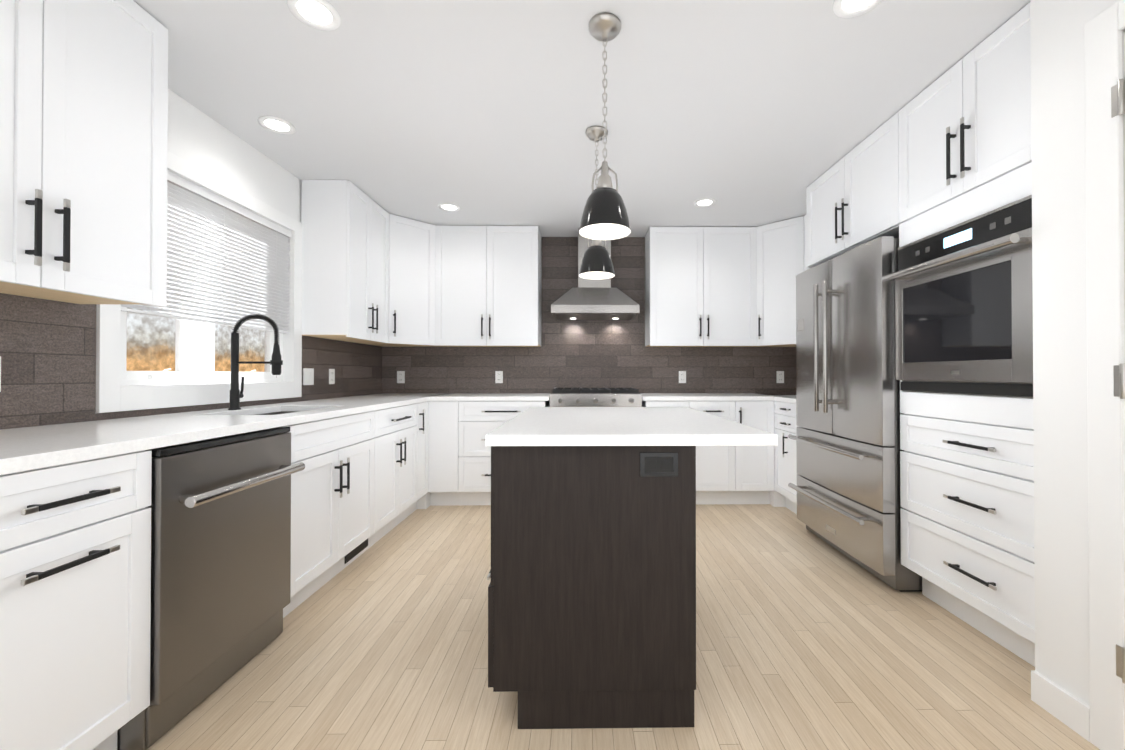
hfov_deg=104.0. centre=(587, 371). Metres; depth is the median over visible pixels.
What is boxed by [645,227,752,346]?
upper cabinet
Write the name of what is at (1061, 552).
wall
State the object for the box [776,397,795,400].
countertop
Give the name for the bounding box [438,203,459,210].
recessed light
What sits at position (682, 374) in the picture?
electrical outlet plate
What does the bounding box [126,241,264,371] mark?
backdrop
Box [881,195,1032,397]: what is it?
wall oven
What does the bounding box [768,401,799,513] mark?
base cabinet
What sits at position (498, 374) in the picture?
electrical outlet plate
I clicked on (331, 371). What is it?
electrical outlet plate
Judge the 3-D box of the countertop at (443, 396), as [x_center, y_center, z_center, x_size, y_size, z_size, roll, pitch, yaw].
[-0.848,0.228,3.951,1.048,0.035,0.642,0,0,-1]
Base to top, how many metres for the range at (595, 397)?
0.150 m
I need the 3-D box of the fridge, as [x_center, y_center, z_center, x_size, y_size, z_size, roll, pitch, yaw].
[1.792,0.222,2.689,0.768,1.820,0.899,0,0,-1]
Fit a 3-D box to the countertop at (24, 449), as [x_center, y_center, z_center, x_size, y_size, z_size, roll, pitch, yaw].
[-1.612,0.208,1.096,0.682,0.035,1.790,0,0,-1]
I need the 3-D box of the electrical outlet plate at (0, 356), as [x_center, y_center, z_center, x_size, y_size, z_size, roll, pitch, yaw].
[-1.955,0.009,1.426,0.006,0.118,0.072,0,0,-1]
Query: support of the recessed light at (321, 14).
in the ceiling
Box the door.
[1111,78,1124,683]
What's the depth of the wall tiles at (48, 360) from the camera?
1.66 m
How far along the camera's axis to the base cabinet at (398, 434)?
2.88 m
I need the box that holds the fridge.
[788,236,921,591]
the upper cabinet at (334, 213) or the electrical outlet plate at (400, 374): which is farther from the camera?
the electrical outlet plate at (400, 374)
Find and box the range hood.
[551,228,639,319]
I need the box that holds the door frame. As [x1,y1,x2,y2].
[1084,0,1124,749]
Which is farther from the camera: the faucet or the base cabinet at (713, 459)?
the base cabinet at (713, 459)
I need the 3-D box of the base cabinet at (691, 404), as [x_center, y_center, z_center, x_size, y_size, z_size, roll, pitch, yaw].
[0.662,0.693,3.973,0.482,0.895,0.628,0,0,-1]
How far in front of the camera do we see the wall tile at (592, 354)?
4.29 m
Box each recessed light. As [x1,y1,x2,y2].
[258,116,295,133]
[287,0,340,30]
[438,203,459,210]
[694,198,715,206]
[833,0,881,17]
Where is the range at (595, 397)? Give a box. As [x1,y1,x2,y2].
[550,388,641,406]
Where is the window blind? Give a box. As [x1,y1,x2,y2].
[121,170,291,333]
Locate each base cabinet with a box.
[0,449,151,749]
[283,449,379,617]
[284,401,423,541]
[424,401,427,508]
[428,401,459,506]
[460,397,549,505]
[642,401,699,504]
[700,401,727,504]
[728,397,775,503]
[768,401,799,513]
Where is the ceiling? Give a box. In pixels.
[133,0,1029,236]
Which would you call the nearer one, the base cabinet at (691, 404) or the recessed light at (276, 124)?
the recessed light at (276, 124)
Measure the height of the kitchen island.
0.930 m
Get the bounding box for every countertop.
[0,413,307,476]
[252,393,439,412]
[432,393,549,400]
[641,393,771,400]
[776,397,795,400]
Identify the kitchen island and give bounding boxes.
[485,407,777,728]
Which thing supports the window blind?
attached to the window
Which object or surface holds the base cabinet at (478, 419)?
on the floor
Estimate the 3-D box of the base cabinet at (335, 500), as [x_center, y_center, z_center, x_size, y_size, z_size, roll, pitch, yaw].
[-1.632,0.814,2.280,0.668,0.630,0.795,0,0,-1]
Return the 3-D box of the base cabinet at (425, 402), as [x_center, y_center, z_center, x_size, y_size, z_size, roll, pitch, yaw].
[-1.648,0.690,3.473,0.668,0.895,0.306,0,0,-1]
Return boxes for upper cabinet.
[0,0,167,306]
[301,180,368,339]
[339,197,392,343]
[369,215,440,346]
[429,226,541,346]
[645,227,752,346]
[749,217,800,346]
[801,214,807,272]
[806,122,898,268]
[886,3,1031,230]
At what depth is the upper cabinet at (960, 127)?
1.83 m
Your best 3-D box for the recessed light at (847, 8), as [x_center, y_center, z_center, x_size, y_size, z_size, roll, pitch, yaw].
[0.972,-1.332,1.567,0.168,0.008,0.168,0,0,-1]
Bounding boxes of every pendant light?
[579,12,630,239]
[579,126,614,279]
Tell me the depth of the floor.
1.67 m
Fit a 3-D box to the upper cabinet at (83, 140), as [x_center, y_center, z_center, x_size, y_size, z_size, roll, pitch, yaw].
[-1.788,-0.801,1.276,0.330,1.070,0.848,0,0,-1]
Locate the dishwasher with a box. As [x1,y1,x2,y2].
[117,427,304,749]
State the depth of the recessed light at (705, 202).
3.43 m
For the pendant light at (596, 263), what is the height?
0.800 m
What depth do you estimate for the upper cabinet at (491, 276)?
3.95 m
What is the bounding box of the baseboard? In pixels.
[1031,670,1089,741]
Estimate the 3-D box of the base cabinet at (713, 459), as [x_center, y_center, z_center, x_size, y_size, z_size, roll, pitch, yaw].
[1.036,0.693,3.978,0.502,0.895,0.628,0,0,-1]
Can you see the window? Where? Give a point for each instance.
(194, 378)
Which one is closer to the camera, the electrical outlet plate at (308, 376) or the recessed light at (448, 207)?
the electrical outlet plate at (308, 376)
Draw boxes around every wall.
[104,89,301,412]
[1030,0,1124,705]
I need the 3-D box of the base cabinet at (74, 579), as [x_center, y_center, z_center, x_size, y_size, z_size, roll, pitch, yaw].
[-1.616,0.673,1.034,0.668,0.895,0.509,0,0,-1]
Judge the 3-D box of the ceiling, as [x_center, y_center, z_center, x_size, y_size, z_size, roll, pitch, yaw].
[0.113,-1.377,1.445,5.000,0.080,6.220,0,0,-1]
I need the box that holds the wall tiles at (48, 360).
[0,293,381,429]
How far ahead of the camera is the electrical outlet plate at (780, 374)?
4.31 m
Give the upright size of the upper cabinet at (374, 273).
1.070 m
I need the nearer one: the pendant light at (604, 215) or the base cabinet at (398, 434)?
the pendant light at (604, 215)
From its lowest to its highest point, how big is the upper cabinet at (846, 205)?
0.578 m
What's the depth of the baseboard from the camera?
1.41 m
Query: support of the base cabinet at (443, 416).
on the floor
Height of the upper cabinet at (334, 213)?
1.070 m
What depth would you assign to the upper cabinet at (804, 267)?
3.69 m
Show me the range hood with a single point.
(590, 299)
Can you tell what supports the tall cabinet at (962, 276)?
on the floor
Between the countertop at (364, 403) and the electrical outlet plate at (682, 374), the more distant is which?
the electrical outlet plate at (682, 374)
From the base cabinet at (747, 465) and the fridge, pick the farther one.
the base cabinet at (747, 465)
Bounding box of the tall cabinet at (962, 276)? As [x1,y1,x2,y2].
[881,162,1034,666]
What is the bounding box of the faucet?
[228,314,282,409]
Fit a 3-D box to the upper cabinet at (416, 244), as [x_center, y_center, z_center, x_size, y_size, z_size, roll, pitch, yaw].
[-1.651,-0.782,3.930,0.673,1.070,0.673,0,0,-1]
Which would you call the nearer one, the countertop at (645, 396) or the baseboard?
the baseboard
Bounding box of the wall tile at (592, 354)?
[382,237,795,394]
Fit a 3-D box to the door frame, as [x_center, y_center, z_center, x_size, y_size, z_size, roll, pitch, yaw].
[1.588,0.027,0.833,0.126,2.185,1.006,0,0,-1]
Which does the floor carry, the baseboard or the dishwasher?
the dishwasher
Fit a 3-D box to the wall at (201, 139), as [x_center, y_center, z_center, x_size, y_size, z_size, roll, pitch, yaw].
[-2.057,-0.107,1.383,0.180,2.460,5.770,0,0,-1]
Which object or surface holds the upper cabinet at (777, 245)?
attached to the wall
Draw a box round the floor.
[147,504,1099,749]
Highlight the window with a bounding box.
[96,151,301,412]
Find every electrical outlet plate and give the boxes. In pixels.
[0,356,0,391]
[303,368,313,384]
[329,369,334,383]
[397,371,404,382]
[495,371,502,382]
[679,371,685,382]
[777,371,783,382]

